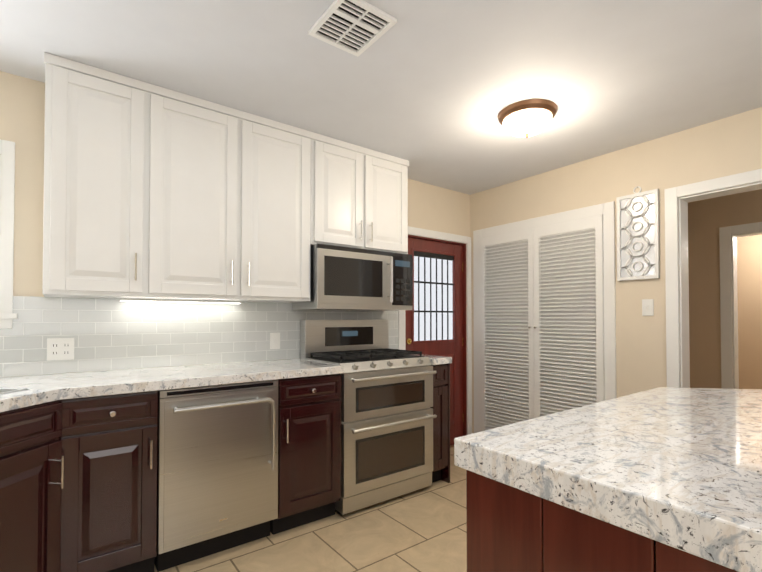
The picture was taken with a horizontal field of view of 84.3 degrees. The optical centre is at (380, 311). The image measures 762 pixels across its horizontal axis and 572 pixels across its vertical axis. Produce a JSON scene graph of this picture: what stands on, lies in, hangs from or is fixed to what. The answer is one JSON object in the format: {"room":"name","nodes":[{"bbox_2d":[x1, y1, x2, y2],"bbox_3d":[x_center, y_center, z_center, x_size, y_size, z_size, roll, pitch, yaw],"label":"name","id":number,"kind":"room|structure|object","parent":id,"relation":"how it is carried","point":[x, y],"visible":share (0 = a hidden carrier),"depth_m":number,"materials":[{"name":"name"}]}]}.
{"room":"kitchen","nodes":[
{"label":"kitchen","id":0,"kind":"room"},
{"bbox_2d":[0,71,469,376],"bbox_3d":[-0.175,0.057,3.502,6.340,2.480,0.150,1,-1,-37],"label":"wall","id":1,"kind":"structure","parent":0,"point":[22,127],"depth_m":2.19,"materials":[{"name":"paint"}]},
{"bbox_2d":[0,139,17,328],"bbox_3d":[-2.202,-0.388,1.916,0.845,0.944,0.145,1,-1,-37],"label":"window","id":2,"kind":"structure","parent":1,"relation":"in","point":[7,189],"depth_m":2.11,"materials":[{"name":"white wood"}]},
{"bbox_2d":[42,52,165,298],"bbox_3d":[-1.465,-0.639,2.231,0.495,1.128,0.336,1,-1,-37],"label":"upper cabinet","id":3,"kind":"object","parent":1,"relation":"attached to","point":[105,135],"depth_m":2.09,"materials":[{"name":"white wood"}]},
{"bbox_2d":[119,298,241,303],"bbox_3d":[-1.197,-0.060,2.568,0.680,0.016,0.040,1,-1,-37],"label":"led light","id":4,"kind":"object","parent":3,"relation":"attached to","point":[175,301],"visible":0.89,"depth_m":2.54,"materials":[{"name":"white plastic"}]},
{"bbox_2d":[0,296,397,376],"bbox_3d":[-1.165,0.135,2.652,3.433,0.405,0.008,1,-1,-37],"label":"backsplash","id":5,"kind":"structure","parent":1,"relation":"attached to","point":[110,334],"depth_m":2.49,"materials":[{"name":"tile"}]},
{"bbox_2d":[47,338,73,360],"bbox_3d":[-1.701,0.202,2.235,0.116,0.116,0.008,1,-1,-37],"label":"electrical outlet","id":6,"kind":"object","parent":5,"relation":"attached to","point":[60,348],"visible":1,"depth_m":2.23,"materials":[{"name":"white plastic"}]},
{"bbox_2d":[270,333,279,348],"bbox_3d":[-0.743,0.209,2.957,0.074,0.116,0.014,1,-1,-37],"label":"electrical outlet","id":7,"kind":"object","parent":5,"relation":"attached to","point":[274,340],"visible":1,"depth_m":2.96,"materials":[{"name":"white plastic"}]},
{"bbox_2d":[166,89,253,301],"bbox_3d":[-1.134,-0.635,2.481,0.635,1.128,0.336,1,-1,-37],"label":"upper cabinet","id":8,"kind":"object","parent":1,"relation":"attached to","point":[185,196],"depth_m":2.39,"materials":[{"name":"white wood"}]},
{"bbox_2d":[254,115,313,302],"bbox_3d":[-0.778,-0.630,2.751,0.554,1.128,0.336,1,-1,-37],"label":"upper cabinet","id":9,"kind":"object","parent":1,"relation":"attached to","point":[283,153],"depth_m":2.66,"materials":[{"name":"white wood"}]},
{"bbox_2d":[314,133,373,249],"bbox_3d":[-0.360,-0.815,3.070,0.490,0.749,0.336,1,-1,-37],"label":"upper cabinet","id":10,"kind":"object","parent":1,"relation":"attached to","point":[343,171],"depth_m":2.93,"materials":[{"name":"white wood"}]},
{"bbox_2d":[292,243,412,310],"bbox_3d":[-0.183,-0.224,3.130,0.828,0.428,0.439,1,-1,-37],"label":"microwave","id":11,"kind":"object","parent":10,"relation":"attached to","point":[345,278],"visible":1,"depth_m":2.95,"materials":[{"name":"metal"}]},
{"bbox_2d":[374,151,408,253],"bbox_3d":[-0.080,-0.811,3.282,0.506,0.749,0.336,1,-1,-37],"label":"upper cabinet","id":12,"kind":"object","parent":1,"relation":"attached to","point":[390,172],"depth_m":3.19,"materials":[{"name":"white wood"}]},
{"bbox_2d":[405,237,462,444],"bbox_3d":[0.518,0.317,3.949,0.783,1.958,0.124,1,-1,-37],"label":"door","id":13,"kind":"structure","parent":1,"relation":"in","point":[434,321],"depth_m":4.04,"materials":[{"name":"red wood"}]},
{"bbox_2d":[398,226,471,435],"bbox_3d":[0.480,0.280,3.984,0.941,2.050,0.168,1,-1,-37],"label":"door frame","id":14,"kind":"structure","parent":1,"relation":"attached to","point":[417,233],"depth_m":4.17,"materials":[{"name":"white wood"}]},
{"bbox_2d":[154,447,466,571],"bbox_3d":[2.190,1.292,1.434,7.640,0.060,6.270,1,-1,-37],"label":"floor","id":15,"kind":"structure","parent":0,"point":[423,530],"depth_m":2.31,"materials":[{"name":"tile"}]},
{"bbox_2d":[0,398,91,571],"bbox_3d":[-1.586,0.811,1.270,1.106,0.896,0.528,1,-1,-37],"label":"base cabinet","id":16,"kind":"object","parent":15,"relation":"on","point":[44,526],"depth_m":1.68,"materials":[{"name":"brown wood"}]},
{"bbox_2d":[74,391,157,571],"bbox_3d":[-1.376,0.824,2.071,0.413,0.896,0.659,1,-1,-37],"label":"base cabinet","id":17,"kind":"object","parent":15,"relation":"on","point":[97,512],"depth_m":1.90,"materials":[{"name":"brown wood"}]},
{"bbox_2d":[154,380,277,571],"bbox_3d":[-0.969,0.832,2.374,0.594,0.893,0.651,1,-1,-37],"label":"dishwasher","id":18,"kind":"object","parent":15,"relation":"on","point":[217,479],"visible":0.94,"depth_m":2.14,"materials":[{"name":"silver metal"}]},
{"bbox_2d":[270,374,340,534],"bbox_3d":[-0.585,0.835,2.708,0.411,0.896,0.598,1,-1,-37],"label":"base cabinet","id":19,"kind":"object","parent":15,"relation":"on","point":[309,465],"depth_m":2.47,"materials":[{"name":"brown wood"}]},
{"bbox_2d":[0,358,343,411],"bbox_3d":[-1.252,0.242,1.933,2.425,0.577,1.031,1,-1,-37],"label":"countertop","id":20,"kind":"structure","parent":19,"relation":"on","point":[17,392],"depth_m":2.08,"materials":[{"name":"stone"}]},
{"bbox_2d":[0,388,26,394],"bbox_3d":[-1.670,0.235,1.497,0.627,0.577,0.627,1,-1,-37],"label":"sink","id":21,"kind":"object","parent":20,"relation":"in","point":[3,391],"depth_m":1.68,"materials":[{"name":"silver metal"}]},
{"bbox_2d":[300,320,436,515],"bbox_3d":[-0.087,0.676,3.028,0.757,1.225,0.673,1,-1,-37],"label":"range","id":22,"kind":"object","parent":15,"relation":"on","point":[387,415],"visible":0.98,"depth_m":2.83,"materials":[{"name":"metal"}]},
{"bbox_2d":[466,470,737,571],"bbox_3d":[1.137,0.735,1.249,1.753,1.048,0.830,1,-1,-37],"label":"kitchen island","id":23,"kind":"object","parent":15,"relation":"on","point":[511,529],"visible":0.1,"depth_m":0.87,"materials":[{"name":"brown wood"}]},
{"bbox_2d":[454,387,761,571],"bbox_3d":[1.081,0.361,1.332,1.750,0.070,0.659,1,-1,-37],"label":"island countertop","id":24,"kind":"structure","parent":23,"relation":"on","point":[679,468],"depth_m":0.90,"materials":[{"name":"stone"}]},
{"bbox_2d":[0,0,761,194],"bbox_3d":[2.190,-1.242,1.476,7.640,0.050,6.270,1,-1,-37],"label":"ceiling","id":25,"kind":"structure","parent":0,"point":[429,90],"depth_m":2.07,"materials":[{"name":"paint"}]},
{"bbox_2d":[308,0,396,56],"bbox_3d":[-0.124,-1.204,1.781,0.260,0.016,0.290,1,-1,-37],"label":"ceiling vent","id":26,"kind":"object","parent":25,"relation":"in","point":[357,28],"visible":1,"depth_m":1.77,"materials":[{"name":"white metal"}]},
{"bbox_2d":[498,99,557,137],"bbox_3d":[0.886,-1.124,2.551,0.344,0.149,0.344,1,-1,-37],"label":"ceiling light","id":27,"kind":"object","parent":25,"relation":"attached to","point":[528,118],"visible":1,"depth_m":2.46,"materials":[{"name":"white glass"}]},
{"bbox_2d":[413,354,451,364],"bbox_3d":[0.273,0.372,3.349,0.193,0.047,0.612,1,-1,-37],"label":"countertop","id":28,"kind":"structure","parent":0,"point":[435,360],"depth_m":3.13,"materials":[{"name":"stone"}]},
{"bbox_2d":[470,107,761,432],"bbox_3d":[2.801,0.029,1.824,0.140,2.480,6.120,1,-1,-37],"label":"wall","id":29,"kind":"structure","parent":0,"point":[728,146],"depth_m":3.00,"materials":[{"name":"paint"}]},
{"bbox_2d":[480,215,604,430],"bbox_3d":[1.312,0.284,3.611,0.064,2.005,1.157,1,-1,-37],"label":"closet doors","id":30,"kind":"structure","parent":29,"relation":"in","point":[542,317],"depth_m":3.57,"materials":[{"name":"white wood"}]},
{"bbox_2d":[473,201,616,432],"bbox_3d":[1.327,0.246,3.635,0.020,2.105,1.337,1,-1,-37],"label":"trim","id":31,"kind":"structure","parent":29,"relation":"attached to","point":[606,210],"depth_m":3.24,"materials":[{"name":"white wood"}]},
{"bbox_2d":[616,186,659,280],"bbox_3d":[1.822,-0.556,2.990,0.022,0.665,0.268,1,-1,-37],"label":"wall art","id":32,"kind":"object","parent":29,"relation":"attached to","point":[638,256],"visible":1,"depth_m":2.98,"materials":[{"name":"white ceramic"}]},
{"bbox_2d":[642,299,653,315],"bbox_3d":[1.861,-0.025,2.937,0.014,0.115,0.072,1,-1,-37],"label":"light switch","id":33,"kind":"object","parent":29,"relation":"attached to","point":[647,307],"visible":1,"depth_m":2.93,"materials":[{"name":"white plastic"}]},
{"bbox_2d":[664,169,761,387],"bbox_3d":[2.301,0.224,2.481,0.180,2.112,1.024,1,-1,-37],"label":"trim","id":34,"kind":"structure","parent":29,"relation":"attached to","point":[677,332],"depth_m":2.80,"materials":[{"name":"white wood"}]},
{"bbox_2d":[688,189,761,388],"bbox_3d":[3.750,0.056,3.445,0.150,2.480,2.460,1,-1,-37],"label":"wall","id":35,"kind":"structure","parent":0,"point":[708,218],"depth_m":3.98,"materials":[{"name":"paint"}]},
{"bbox_2d":[719,222,761,388],"bbox_3d":[3.560,0.249,3.659,0.150,2.100,0.935,1,-1,-37],"label":"door frame","id":36,"kind":"structure","parent":35,"relation":"attached to","point":[728,316],"depth_m":3.95,"materials":[{"name":"white wood"}]}
]}

